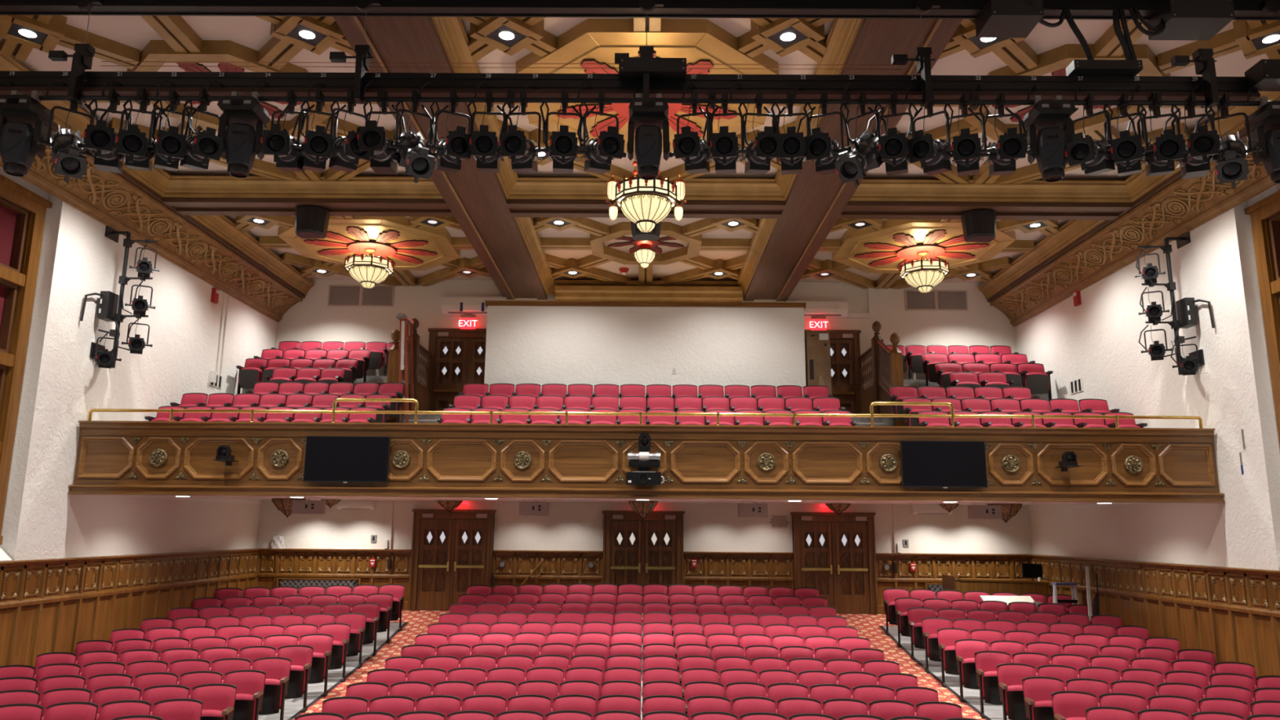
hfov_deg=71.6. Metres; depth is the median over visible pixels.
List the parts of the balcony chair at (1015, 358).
backrest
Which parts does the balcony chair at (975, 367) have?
backrest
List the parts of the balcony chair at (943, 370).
backrest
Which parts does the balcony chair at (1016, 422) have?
armrest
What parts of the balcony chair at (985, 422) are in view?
armrest, backrest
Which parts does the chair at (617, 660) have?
backrest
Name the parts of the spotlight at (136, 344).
gel frame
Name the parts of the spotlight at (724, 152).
gel frame, tilt knob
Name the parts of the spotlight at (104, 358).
gel frame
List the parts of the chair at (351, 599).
backrest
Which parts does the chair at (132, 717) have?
backrest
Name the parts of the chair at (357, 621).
backrest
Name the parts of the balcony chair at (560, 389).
backrest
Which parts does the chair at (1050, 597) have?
backrest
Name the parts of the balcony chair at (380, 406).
backrest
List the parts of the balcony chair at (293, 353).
backrest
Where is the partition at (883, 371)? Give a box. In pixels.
[858,320,906,426]
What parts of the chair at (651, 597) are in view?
backrest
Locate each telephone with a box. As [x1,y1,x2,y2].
[386,558,391,568]
[893,562,897,573]
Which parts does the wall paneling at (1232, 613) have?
panel moulding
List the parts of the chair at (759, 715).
backrest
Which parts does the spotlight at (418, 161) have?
tilt knob, focus knob, gel frame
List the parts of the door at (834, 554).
diamond pane, diamond pane, latch rod, latch rod, diamond pane, diamond pane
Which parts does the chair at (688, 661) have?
backrest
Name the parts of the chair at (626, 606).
backrest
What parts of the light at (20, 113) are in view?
yoke arm, yoke arm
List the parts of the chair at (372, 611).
backrest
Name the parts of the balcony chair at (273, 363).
backrest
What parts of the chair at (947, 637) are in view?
armrest, backrest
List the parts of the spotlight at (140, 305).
gel frame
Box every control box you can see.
[291,497,325,514]
[519,499,549,515]
[737,501,768,517]
[967,502,1001,519]
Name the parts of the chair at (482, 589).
backrest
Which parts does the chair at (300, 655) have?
backrest, armrest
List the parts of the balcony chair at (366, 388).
backrest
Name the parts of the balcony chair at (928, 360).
backrest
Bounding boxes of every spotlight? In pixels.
[36,97,98,182]
[77,88,133,173]
[93,333,121,368]
[115,88,170,171]
[121,319,152,354]
[124,280,155,315]
[128,244,159,277]
[147,88,192,171]
[179,88,226,171]
[260,88,309,172]
[291,88,337,172]
[324,88,369,172]
[356,88,405,174]
[387,89,436,182]
[424,89,473,173]
[469,89,512,173]
[498,89,547,173]
[537,89,589,173]
[577,90,626,173]
[669,90,712,174]
[702,90,749,173]
[737,91,781,174]
[772,91,809,174]
[796,91,852,175]
[834,91,888,186]
[866,91,914,175]
[906,92,953,175]
[945,92,995,175]
[982,92,1032,175]
[1064,92,1115,175]
[1103,93,1153,176]
[1126,93,1186,177]
[1134,249,1165,283]
[1138,286,1169,321]
[1138,324,1172,360]
[1162,93,1227,178]
[1170,343,1203,375]
[1193,93,1262,187]
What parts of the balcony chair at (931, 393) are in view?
backrest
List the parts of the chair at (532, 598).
backrest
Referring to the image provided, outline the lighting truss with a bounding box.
[0,71,1260,101]
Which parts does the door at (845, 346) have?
diamond pane, diamond pane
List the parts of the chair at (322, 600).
backrest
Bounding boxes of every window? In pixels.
[0,173,52,561]
[1244,190,1279,446]
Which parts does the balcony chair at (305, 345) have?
backrest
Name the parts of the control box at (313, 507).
plate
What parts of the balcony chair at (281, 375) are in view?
backrest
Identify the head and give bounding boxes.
[48,9,95,102]
[329,11,373,104]
[891,13,935,106]
[1170,31,1219,108]
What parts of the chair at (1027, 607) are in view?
backrest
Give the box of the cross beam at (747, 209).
[162,174,1133,220]
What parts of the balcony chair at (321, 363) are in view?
backrest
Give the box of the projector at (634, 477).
[626,471,664,485]
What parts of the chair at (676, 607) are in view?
backrest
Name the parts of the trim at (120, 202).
moulding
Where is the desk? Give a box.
[942,574,1049,603]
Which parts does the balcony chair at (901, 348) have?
backrest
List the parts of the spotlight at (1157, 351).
gel frame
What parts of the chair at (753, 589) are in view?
backrest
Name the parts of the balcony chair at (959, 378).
backrest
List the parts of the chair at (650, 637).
backrest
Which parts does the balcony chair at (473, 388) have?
backrest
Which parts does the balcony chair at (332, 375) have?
backrest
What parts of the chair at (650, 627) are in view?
backrest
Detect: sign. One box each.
[458,313,477,328]
[460,501,468,504]
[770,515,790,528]
[809,315,828,330]
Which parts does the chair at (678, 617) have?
backrest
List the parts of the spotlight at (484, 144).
gel frame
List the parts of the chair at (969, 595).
backrest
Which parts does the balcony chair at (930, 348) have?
backrest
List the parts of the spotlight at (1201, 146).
gel frame, tilt knob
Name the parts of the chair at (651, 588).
backrest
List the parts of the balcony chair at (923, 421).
armrest, backrest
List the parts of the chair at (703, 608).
backrest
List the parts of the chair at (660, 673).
backrest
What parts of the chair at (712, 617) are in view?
backrest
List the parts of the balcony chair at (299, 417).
armrest, backrest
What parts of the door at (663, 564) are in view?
diamond pane, diamond pane, latch rod, latch rod, diamond pane, diamond pane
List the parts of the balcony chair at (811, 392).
backrest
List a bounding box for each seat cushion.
[151,417,175,421]
[178,404,195,406]
[178,417,202,421]
[200,709,225,719]
[205,404,222,407]
[207,418,231,422]
[231,404,250,407]
[234,418,258,422]
[235,693,256,719]
[239,367,261,383]
[257,404,276,407]
[262,367,276,373]
[262,418,286,422]
[265,679,282,709]
[269,377,290,382]
[280,392,292,395]
[284,404,302,407]
[290,418,314,422]
[290,665,306,693]
[293,377,315,382]
[306,392,319,395]
[312,404,330,408]
[312,652,326,679]
[318,377,337,382]
[319,418,342,422]
[332,640,344,665]
[339,405,357,408]
[343,368,351,382]
[346,419,369,422]
[350,629,360,652]
[352,358,364,376]
[364,405,384,422]
[365,617,375,640]
[370,350,383,367]
[380,608,388,628]
[381,393,397,410]
[392,597,400,617]
[441,420,466,423]
[456,406,475,408]
[470,420,495,423]
[482,406,503,409]
[500,420,525,423]
[511,406,531,409]
[529,420,554,423]
[539,406,559,409]
[560,421,584,424]
[568,406,588,424]
[589,421,614,424]
[595,407,615,409]
[618,421,644,424]
[622,407,643,409]
[648,421,673,424]
[649,407,671,409]
[676,407,698,410]
[679,421,703,425]
[705,408,726,410]
[708,422,733,425]
[733,408,754,425]
[737,422,763,425]
[761,408,782,411]
[768,422,792,425]
[790,408,808,411]
[798,422,822,426]
[818,408,836,411]
[827,422,853,426]
[887,601,894,622]
[895,396,912,413]
[899,612,907,633]
[909,408,929,426]
[910,353,922,370]
[912,622,921,644]
[925,423,951,426]
[926,396,940,399]
[927,361,942,379]
[927,633,937,657]
[940,409,959,412]
[941,372,951,386]
[942,645,955,670]
[955,382,979,386]
[956,423,982,426]
[961,657,974,684]
[971,409,991,412]
[982,671,997,699]
[985,382,1009,386]
[985,397,1000,399]
[988,423,1014,426]
[1001,409,1020,412]
[1002,372,1022,386]
[1004,684,1022,715]
[1013,397,1028,399]
[1020,423,1045,426]
[1024,372,1049,389]
[1031,409,1049,412]
[1031,700,1052,719]
[1051,424,1078,427]
[1061,410,1081,413]
[1066,717,1086,719]
[1083,424,1109,427]
[1091,410,1111,413]
[1115,424,1140,427]
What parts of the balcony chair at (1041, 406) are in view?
armrest, backrest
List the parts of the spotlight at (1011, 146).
tilt knob, gel frame, tilt knob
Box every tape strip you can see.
[1239,452,1244,474]
[1240,429,1245,448]
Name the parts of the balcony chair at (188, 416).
armrest, backrest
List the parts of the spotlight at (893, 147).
gel frame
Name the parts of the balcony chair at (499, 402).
backrest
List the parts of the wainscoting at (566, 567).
panel moulding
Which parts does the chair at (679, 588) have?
backrest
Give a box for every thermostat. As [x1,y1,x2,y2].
[383,539,387,549]
[897,543,901,553]
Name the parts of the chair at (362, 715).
backrest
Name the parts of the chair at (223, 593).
backrest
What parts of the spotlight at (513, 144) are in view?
gel frame, tilt knob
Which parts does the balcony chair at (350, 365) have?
backrest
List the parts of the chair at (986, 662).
armrest, backrest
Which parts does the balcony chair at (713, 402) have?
backrest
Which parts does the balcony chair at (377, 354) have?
backrest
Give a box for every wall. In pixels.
[0,165,277,560]
[62,494,261,558]
[257,279,1032,565]
[484,306,805,424]
[1015,183,1279,570]
[1029,502,1229,567]
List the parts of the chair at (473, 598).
backrest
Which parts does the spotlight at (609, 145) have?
tilt knob, gel frame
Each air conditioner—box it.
[336,499,376,509]
[441,296,507,315]
[784,300,848,318]
[910,504,952,514]
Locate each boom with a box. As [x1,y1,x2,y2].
[80,225,156,368]
[1137,231,1214,374]
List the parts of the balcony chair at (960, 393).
backrest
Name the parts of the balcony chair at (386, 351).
backrest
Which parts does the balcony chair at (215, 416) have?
armrest, backrest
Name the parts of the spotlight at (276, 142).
gel frame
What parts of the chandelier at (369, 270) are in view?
lamp shade, lamp shade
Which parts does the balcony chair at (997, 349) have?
backrest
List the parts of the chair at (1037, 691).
armrest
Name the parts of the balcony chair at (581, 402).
backrest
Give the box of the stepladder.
[396,312,413,422]
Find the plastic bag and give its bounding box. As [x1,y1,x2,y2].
[270,535,284,548]
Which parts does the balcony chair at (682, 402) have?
backrest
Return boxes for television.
[302,435,391,483]
[899,440,987,488]
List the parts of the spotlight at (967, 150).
gel frame, tilt knob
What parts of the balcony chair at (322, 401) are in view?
armrest, backrest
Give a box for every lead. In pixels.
[43,79,65,100]
[88,99,97,124]
[101,80,119,101]
[123,99,132,129]
[151,99,162,142]
[153,80,174,101]
[183,100,202,134]
[204,80,222,101]
[250,80,268,96]
[300,100,310,137]
[307,80,324,102]
[330,100,339,139]
[362,80,378,97]
[363,100,372,126]
[393,101,404,143]
[418,81,434,102]
[430,101,439,142]
[466,101,476,130]
[471,81,489,102]
[501,101,511,132]
[523,81,537,102]
[539,101,550,149]
[573,81,591,102]
[577,102,588,141]
[632,82,643,97]
[679,82,695,103]
[705,102,715,146]
[729,82,742,103]
[737,102,748,145]
[770,102,780,133]
[793,82,805,98]
[803,102,813,135]
[839,102,857,145]
[843,83,854,99]
[874,102,884,137]
[902,83,916,104]
[907,103,917,135]
[943,103,953,152]
[971,84,981,100]
[978,103,991,148]
[1023,84,1036,105]
[1074,84,1084,105]
[1103,104,1113,144]
[1128,84,1140,106]
[1137,104,1151,145]
[1170,104,1187,147]
[1204,105,1214,130]
[1243,86,1253,106]
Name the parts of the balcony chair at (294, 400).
armrest, backrest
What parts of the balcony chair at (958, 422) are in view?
backrest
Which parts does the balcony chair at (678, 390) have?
backrest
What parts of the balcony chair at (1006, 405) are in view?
armrest, backrest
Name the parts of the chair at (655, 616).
backrest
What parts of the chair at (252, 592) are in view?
backrest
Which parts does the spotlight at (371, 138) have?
gel frame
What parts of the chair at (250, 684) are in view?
armrest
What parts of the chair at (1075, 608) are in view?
backrest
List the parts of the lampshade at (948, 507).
shade panel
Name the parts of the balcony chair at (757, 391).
backrest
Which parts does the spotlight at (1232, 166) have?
focus knob, gel frame, tilt knob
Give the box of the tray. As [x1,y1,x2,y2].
[628,461,660,469]
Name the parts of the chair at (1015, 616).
backrest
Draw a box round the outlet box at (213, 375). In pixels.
[209,370,217,382]
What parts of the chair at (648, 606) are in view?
backrest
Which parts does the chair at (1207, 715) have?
backrest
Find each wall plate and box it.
[208,371,222,389]
[1069,377,1083,394]
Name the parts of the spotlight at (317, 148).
tilt knob, gel frame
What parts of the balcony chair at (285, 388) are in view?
backrest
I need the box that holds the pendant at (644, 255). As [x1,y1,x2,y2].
[634,243,655,267]
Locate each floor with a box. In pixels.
[257,609,1009,719]
[390,610,897,626]
[848,626,991,719]
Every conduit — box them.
[216,291,225,372]
[219,293,229,375]
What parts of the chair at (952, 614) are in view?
backrest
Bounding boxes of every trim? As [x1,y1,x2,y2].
[0,53,443,198]
[0,111,305,322]
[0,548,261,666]
[190,215,315,295]
[233,215,491,286]
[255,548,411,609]
[371,381,919,424]
[385,501,394,549]
[431,17,863,200]
[460,17,834,182]
[484,300,806,309]
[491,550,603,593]
[514,217,777,296]
[533,217,759,283]
[555,285,742,302]
[683,551,794,595]
[800,218,1060,288]
[849,91,1279,202]
[875,552,1031,613]
[892,504,899,553]
[897,18,1279,183]
[977,220,1104,299]
[986,127,1276,326]
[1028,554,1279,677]
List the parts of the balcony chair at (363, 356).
backrest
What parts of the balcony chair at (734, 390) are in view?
backrest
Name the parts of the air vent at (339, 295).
louvre panel, louvre panel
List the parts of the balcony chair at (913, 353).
backrest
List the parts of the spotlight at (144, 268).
gel frame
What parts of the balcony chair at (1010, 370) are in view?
backrest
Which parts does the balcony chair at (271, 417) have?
armrest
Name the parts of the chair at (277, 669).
backrest, armrest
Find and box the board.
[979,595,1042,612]
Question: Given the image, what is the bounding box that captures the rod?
[491,573,494,586]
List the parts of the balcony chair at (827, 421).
backrest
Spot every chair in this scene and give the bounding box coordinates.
[0,664,35,678]
[0,676,37,691]
[0,689,39,705]
[0,703,43,719]
[33,652,76,678]
[35,662,80,691]
[37,675,85,705]
[40,688,91,719]
[44,701,97,719]
[74,640,112,664]
[77,650,118,675]
[81,661,124,688]
[86,673,132,702]
[92,686,141,719]
[97,699,151,719]
[109,628,144,651]
[111,715,163,719]
[113,638,151,662]
[119,648,159,674]
[125,660,168,686]
[133,671,177,700]
[139,617,173,639]
[142,684,189,715]
[144,405,185,421]
[145,626,181,649]
[151,637,189,660]
[151,698,203,719]
[160,648,199,672]
[167,607,199,627]
[168,658,209,684]
[169,392,208,417]
[173,405,212,421]
[173,616,206,637]
[178,671,222,698]
[181,626,216,648]
[190,635,226,659]
[190,683,236,719]
[191,597,222,617]
[196,392,234,417]
[199,606,230,626]
[199,646,237,671]
[200,405,239,422]
[207,615,239,636]
[210,657,251,683]
[214,587,242,606]
[216,625,250,647]
[222,596,251,615]
[223,393,260,417]
[223,669,266,719]
[226,635,262,657]
[229,406,267,422]
[231,605,261,625]
[235,358,267,394]
[238,645,275,669]
[240,614,271,635]
[242,586,270,605]
[244,382,279,404]
[250,393,286,417]
[251,595,279,614]
[251,624,284,645]
[251,657,291,719]
[253,348,283,364]
[257,406,294,422]
[259,358,290,382]
[261,604,291,624]
[262,634,297,657]
[264,367,297,390]
[270,382,304,404]
[270,586,297,604]
[271,341,300,356]
[272,613,303,634]
[275,348,305,367]
[276,644,313,712]
[277,393,312,418]
[280,595,309,613]
[282,358,313,375]
[284,623,317,644]
[285,406,322,422]
[288,367,321,392]
[292,604,321,623]
[293,341,322,356]
[294,712,343,719]
[296,382,328,404]
[297,349,327,367]
[297,585,324,604]
[298,633,333,696]
[304,393,339,418]
[304,613,335,633]
[306,358,335,377]
[309,594,337,613]
[313,367,345,392]
[313,406,349,422]
[315,341,344,355]
[318,622,351,681]
[320,349,349,367]
[321,382,354,404]
[321,696,368,719]
[322,603,351,622]
[325,585,351,603]
[328,358,358,383]
[331,393,365,418]
[336,613,366,667]
[337,341,365,355]
[337,593,365,613]
[342,349,370,382]
[342,407,377,422]
[345,681,388,711]
[346,382,379,404]
[346,711,395,719]
[351,602,380,654]
[352,584,378,602]
[358,394,391,422]
[360,341,387,369]
[365,593,393,642]
[366,668,405,695]
[368,695,414,719]
[373,382,404,422]
[378,584,404,631]
[382,341,399,375]
[384,656,421,681]
[389,680,431,711]
[396,711,444,719]
[400,644,435,667]
[407,667,446,695]
[414,633,447,655]
[415,694,460,719]
[422,655,458,680]
[427,622,457,644]
[432,680,474,711]
[435,644,470,667]
[436,407,471,423]
[439,613,467,633]
[446,710,493,719]
[447,667,485,695]
[448,394,480,418]
[448,603,476,622]
[448,632,479,655]
[457,593,484,613]
[458,382,488,404]
[458,622,488,644]
[460,654,496,680]
[462,694,506,719]
[466,408,500,423]
[466,584,491,603]
[468,612,497,632]
[471,643,505,667]
[475,680,515,711]
[477,395,508,418]
[477,602,504,622]
[481,632,512,655]
[484,382,515,404]
[485,593,511,612]
[486,666,524,695]
[489,622,519,644]
[492,584,516,602]
[496,408,528,423]
[496,710,542,719]
[497,612,526,632]
[497,654,532,680]
[505,395,536,418]
[505,602,532,622]
[506,643,539,667]
[506,694,551,719]
[511,383,541,404]
[511,592,537,612]
[514,631,545,655]
[517,680,557,711]
[518,583,542,602]
[520,621,551,644]
[525,666,564,696]
[526,408,558,423]
[527,611,555,632]
[533,395,563,418]
[533,601,559,622]
[533,654,568,681]
[538,383,566,404]
[538,592,564,612]
[540,643,573,668]
[543,583,567,602]
[545,710,591,719]
[546,631,577,656]
[551,621,581,644]
[552,694,595,719]
[556,408,587,424]
[556,611,584,633]
[559,680,599,713]
[560,601,587,622]
[561,395,591,424]
[564,592,590,612]
[564,666,602,697]
[565,383,592,405]
[568,583,592,603]
[569,654,604,683]
[574,643,607,669]
[578,631,609,657]
[582,621,611,644]
[585,611,613,634]
[586,408,617,424]
[588,601,614,623]
[590,395,618,419]
[591,383,618,397]
[591,592,616,613]
[593,583,617,603]
[593,710,639,719]
[597,694,640,719]
[600,680,640,698]
[604,666,640,684]
[606,654,641,682]
[608,643,641,658]
[610,631,641,645]
[612,621,641,634]
[613,611,642,623]
[615,601,642,622]
[616,408,645,424]
[617,592,642,604]
[618,384,644,397]
[618,395,646,412]
[618,583,642,594]
[641,643,675,666]
[641,654,677,680]
[641,666,679,695]
[641,680,682,711]
[641,694,685,719]
[642,583,666,599]
[642,592,668,609]
[642,602,669,620]
[642,611,671,631]
[642,622,672,642]
[642,632,673,651]
[642,711,688,719]
[645,384,671,416]
[646,395,674,410]
[646,408,675,424]
[668,583,692,604]
[669,593,694,613]
[670,602,697,624]
[671,384,697,407]
[671,612,699,635]
[673,622,702,645]
[674,395,702,424]
[675,408,704,425]
[675,632,706,657]
[676,644,709,670]
[679,655,714,684]
[681,667,718,698]
[684,680,724,714]
[687,695,730,719]
[690,711,737,719]
[693,584,717,604]
[695,593,720,613]
[697,384,724,408]
[697,603,724,623]
[700,612,728,634]
[702,395,729,425]
[703,622,733,645]
[705,408,733,425]
[706,633,737,657]
[711,644,743,669]
[715,656,750,683]
[718,585,742,604]
[720,668,757,697]
[721,594,746,613]
[724,384,750,408]
[725,603,751,623]
[725,681,766,713]
[729,396,757,425]
[729,613,757,634]
[732,696,775,719]
[733,623,764,645]
[734,409,763,425]
[739,634,770,657]
[739,711,786,719]
[743,585,768,604]
[745,644,778,670]
[747,595,773,613]
[751,385,776,409]
[751,657,786,683]
[753,604,780,624]
[757,396,785,425]
[759,613,786,635]
[759,669,796,697]
[764,409,792,425]
[764,624,795,645]
[767,682,808,713]
[768,586,793,604]
[772,635,803,657]
[774,595,800,614]
[777,385,802,408]
[777,697,821,719]
[779,645,813,670]
[781,604,808,624]
[785,396,813,425]
[788,614,817,635]
[788,657,824,683]
[788,713,835,719]
[793,409,822,426]
[794,586,819,605]
[795,625,826,646]
[798,670,836,697]
[801,596,827,615]
[803,385,833,408]
[804,635,836,657]
[808,605,836,625]
[809,684,851,714]
[813,396,844,426]
[814,646,848,671]
[817,615,846,635]
[822,409,857,426]
[822,698,867,719]
[825,658,862,684]
[827,626,857,647]
[837,636,870,659]
[838,671,877,698]
[838,714,885,719]
[849,648,884,671]
[852,684,894,715]
[862,659,900,685]
[869,699,915,719]
[878,672,918,700]
[883,587,909,635]
[884,344,906,373]
[888,386,917,426]
[888,715,933,719]
[894,597,921,646]
[895,686,938,715]
[902,397,932,426]
[904,344,926,379]
[907,607,936,659]
[909,588,935,607]
[915,701,962,719]
[917,386,946,410]
[917,410,951,426]
[921,352,948,386]
[921,617,951,672]
[922,598,950,617]
[925,345,948,361]
[931,397,961,425]
[934,362,962,393]
[936,590,963,608]
[937,608,966,627]
[937,627,969,687]
[943,717,978,719]
[945,386,974,410]
[946,345,968,354]
[947,353,974,371]
[948,410,982,426]
[949,371,981,398]
[951,599,978,618]
[952,618,983,639]
[954,639,989,702]
[960,397,991,425]
[961,362,990,382]
[963,591,990,608]
[966,608,996,629]
[968,345,990,362]
[970,629,1003,650]
[973,353,1001,370]
[973,386,1003,410]
[973,650,1011,718]
[977,372,1013,395]
[979,411,1014,426]
[979,600,1008,619]
[984,619,1015,639]
[989,362,1022,386]
[990,345,1018,361]
[990,398,1020,425]
[990,640,1025,662]
[991,591,1017,595]
[996,610,1026,630]
[996,662,1036,719]
[1000,353,1035,372]
[1002,386,1039,411]
[1004,630,1037,652]
[1008,601,1037,621]
[1010,411,1045,426]
[1012,652,1049,676]
[1016,621,1048,641]
[1017,363,1053,401]
[1018,592,1046,603]
[1019,398,1050,425]
[1022,676,1065,719]
[1026,641,1062,664]
[1027,611,1058,631]
[1036,664,1077,690]
[1037,603,1066,622]
[1038,631,1072,653]
[1041,411,1078,427]
[1046,594,1072,613]
[1048,398,1081,425]
[1048,622,1081,643]
[1050,653,1088,678]
[1051,690,1097,719]
[1058,613,1089,633]
[1062,643,1098,666]
[1066,678,1110,706]
[1067,604,1095,623]
[1072,411,1109,427]
[1072,633,1107,655]
[1078,398,1119,424]
[1078,666,1120,693]
[1082,623,1115,645]
[1084,706,1136,719]
[1089,655,1129,680]
[1090,614,1122,635]
[1098,693,1146,719]
[1099,644,1137,668]
[1102,412,1147,427]
[1108,635,1144,657]
[1111,680,1155,709]
[1116,625,1150,647]
[1120,668,1164,695]
[1129,657,1170,683]
[1137,646,1176,671]
[1137,708,1189,719]
[1145,636,1181,660]
[1147,694,1197,719]
[1156,682,1204,711]
[1164,671,1208,697]
[1171,659,1213,685]
[1177,648,1216,673]
[1191,711,1244,719]
[1198,697,1249,719]
[1204,684,1253,715]
[1208,672,1254,702]
[1213,662,1257,688]
[1246,714,1279,719]
[1250,700,1279,715]
[1253,687,1279,701]
[1255,675,1279,688]
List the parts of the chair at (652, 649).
backrest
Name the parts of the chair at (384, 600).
backrest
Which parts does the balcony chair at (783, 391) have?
backrest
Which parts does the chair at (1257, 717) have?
backrest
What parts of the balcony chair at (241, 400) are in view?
backrest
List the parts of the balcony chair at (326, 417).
armrest, backrest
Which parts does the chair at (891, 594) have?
backrest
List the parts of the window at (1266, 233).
frame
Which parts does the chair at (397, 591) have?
backrest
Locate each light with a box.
[0,90,54,177]
[7,22,48,44]
[174,495,191,497]
[217,91,271,177]
[246,217,271,225]
[287,23,327,45]
[288,496,305,497]
[311,268,330,274]
[421,217,444,226]
[457,269,475,275]
[487,24,526,47]
[538,151,550,159]
[547,218,570,226]
[563,270,582,275]
[626,93,670,180]
[634,498,650,500]
[690,502,706,504]
[708,271,728,276]
[721,219,745,227]
[768,26,808,48]
[815,271,834,277]
[848,220,871,228]
[960,272,980,278]
[968,35,1008,48]
[1022,95,1075,182]
[1022,221,1047,229]
[1095,502,1113,503]
[1244,96,1279,183]
[1251,30,1279,49]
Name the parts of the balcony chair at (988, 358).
backrest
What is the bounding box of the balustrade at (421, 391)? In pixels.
[386,318,431,422]
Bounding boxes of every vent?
[8,128,21,133]
[275,577,360,595]
[327,284,395,306]
[642,132,653,135]
[904,289,968,311]
[924,582,942,598]
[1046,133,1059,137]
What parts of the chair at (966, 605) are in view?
backrest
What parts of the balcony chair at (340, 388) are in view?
backrest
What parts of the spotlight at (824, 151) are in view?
gel frame, tilt knob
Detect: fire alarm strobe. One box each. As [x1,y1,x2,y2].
[210,287,219,303]
[618,266,628,275]
[1072,290,1081,306]
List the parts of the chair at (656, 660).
backrest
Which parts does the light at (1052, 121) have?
yoke arm, yoke arm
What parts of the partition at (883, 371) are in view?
handrail, newel post, newel post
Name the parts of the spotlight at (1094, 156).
gel frame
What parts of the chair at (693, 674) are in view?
backrest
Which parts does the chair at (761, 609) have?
backrest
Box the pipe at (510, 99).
[29,87,1270,111]
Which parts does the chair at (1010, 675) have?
armrest, backrest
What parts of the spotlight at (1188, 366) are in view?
gel frame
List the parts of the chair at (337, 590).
backrest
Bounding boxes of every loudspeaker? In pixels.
[294,205,329,238]
[631,222,661,239]
[960,209,996,242]
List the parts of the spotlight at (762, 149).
gel frame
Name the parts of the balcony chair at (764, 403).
backrest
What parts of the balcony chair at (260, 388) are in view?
backrest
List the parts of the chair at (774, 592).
backrest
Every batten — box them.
[0,0,1279,20]
[1084,566,1092,621]
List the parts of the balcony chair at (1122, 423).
armrest, backrest, armrest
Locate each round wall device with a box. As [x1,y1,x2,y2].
[498,560,506,568]
[587,561,594,568]
[882,564,889,570]
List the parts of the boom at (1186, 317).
arm, arm, arm, mounting plate, arm, mounting plate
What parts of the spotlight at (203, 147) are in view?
gel frame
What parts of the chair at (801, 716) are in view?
backrest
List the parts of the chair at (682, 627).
backrest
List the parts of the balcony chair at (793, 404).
backrest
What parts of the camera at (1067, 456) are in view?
yoke arm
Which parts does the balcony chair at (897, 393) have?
backrest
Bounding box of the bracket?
[614,13,653,97]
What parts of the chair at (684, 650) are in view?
backrest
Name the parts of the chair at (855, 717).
backrest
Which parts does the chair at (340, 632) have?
backrest, armrest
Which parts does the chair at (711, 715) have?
backrest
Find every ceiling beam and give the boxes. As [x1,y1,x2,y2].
[333,16,547,299]
[743,18,963,301]
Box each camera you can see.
[213,445,239,466]
[638,433,650,451]
[1055,451,1081,471]
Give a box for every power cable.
[1039,8,1066,27]
[1064,8,1093,59]
[1112,8,1132,59]
[1119,8,1137,59]
[1128,7,1165,35]
[1133,7,1163,31]
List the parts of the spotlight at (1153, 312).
gel frame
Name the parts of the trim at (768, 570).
panel moulding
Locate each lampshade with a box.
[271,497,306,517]
[320,499,340,507]
[436,500,462,511]
[628,501,657,519]
[825,503,850,515]
[938,503,959,512]
[987,503,1022,523]
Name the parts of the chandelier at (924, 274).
lamp shade, lamp shade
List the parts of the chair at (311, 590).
backrest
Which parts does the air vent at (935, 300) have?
louvre panel, louvre panel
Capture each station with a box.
[369,558,376,566]
[691,559,697,567]
[910,562,915,570]
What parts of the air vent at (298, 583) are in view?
grille frame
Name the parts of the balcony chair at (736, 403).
backrest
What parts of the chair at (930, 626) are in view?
armrest, backrest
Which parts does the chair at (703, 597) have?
backrest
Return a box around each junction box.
[618,57,686,78]
[975,0,1044,37]
[1065,59,1142,75]
[1146,0,1235,40]
[1244,58,1279,91]
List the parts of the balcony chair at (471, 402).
backrest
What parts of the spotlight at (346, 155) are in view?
gel frame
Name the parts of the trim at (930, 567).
panel moulding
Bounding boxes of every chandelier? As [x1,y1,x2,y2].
[344,247,394,289]
[605,128,686,234]
[899,251,949,293]
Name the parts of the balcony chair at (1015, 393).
backrest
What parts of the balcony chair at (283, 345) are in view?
backrest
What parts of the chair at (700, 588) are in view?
backrest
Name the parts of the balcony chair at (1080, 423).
armrest, backrest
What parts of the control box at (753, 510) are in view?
plate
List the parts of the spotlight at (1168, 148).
gel frame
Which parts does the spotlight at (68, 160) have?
tilt knob, gel frame, focus knob, tilt knob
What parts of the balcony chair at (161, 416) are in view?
armrest, backrest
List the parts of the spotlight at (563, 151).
tilt knob, gel frame, tilt knob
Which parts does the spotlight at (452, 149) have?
tilt knob, gel frame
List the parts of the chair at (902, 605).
backrest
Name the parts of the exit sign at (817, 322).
lit panel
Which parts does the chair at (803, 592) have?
backrest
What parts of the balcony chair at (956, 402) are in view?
backrest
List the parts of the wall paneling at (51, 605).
panel moulding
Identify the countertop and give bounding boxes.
[953,576,1049,584]
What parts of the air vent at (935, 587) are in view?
grille frame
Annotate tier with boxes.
[232,375,1050,426]
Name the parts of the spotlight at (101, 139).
tilt knob, gel frame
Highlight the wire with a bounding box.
[100,61,901,70]
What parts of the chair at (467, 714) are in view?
backrest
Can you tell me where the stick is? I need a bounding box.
[1093,573,1099,615]
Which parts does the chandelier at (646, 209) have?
lantern glass, pendant glass, lamp shade, hanging chain, lamp shade, pendant glass, lantern glass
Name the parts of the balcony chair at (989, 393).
backrest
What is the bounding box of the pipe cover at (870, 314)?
[846,287,874,318]
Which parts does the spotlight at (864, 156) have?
gel frame, focus knob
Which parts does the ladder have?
rail, rail, rail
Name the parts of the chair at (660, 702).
backrest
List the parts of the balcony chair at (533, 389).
backrest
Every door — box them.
[408,509,496,610]
[426,328,486,410]
[602,510,684,612]
[790,511,878,613]
[804,329,862,413]
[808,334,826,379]
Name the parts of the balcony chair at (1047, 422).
armrest, backrest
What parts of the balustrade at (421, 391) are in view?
newel post, newel post, handrail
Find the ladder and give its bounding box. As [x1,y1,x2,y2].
[1051,582,1079,604]
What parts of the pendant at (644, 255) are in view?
lamp shade, lamp shade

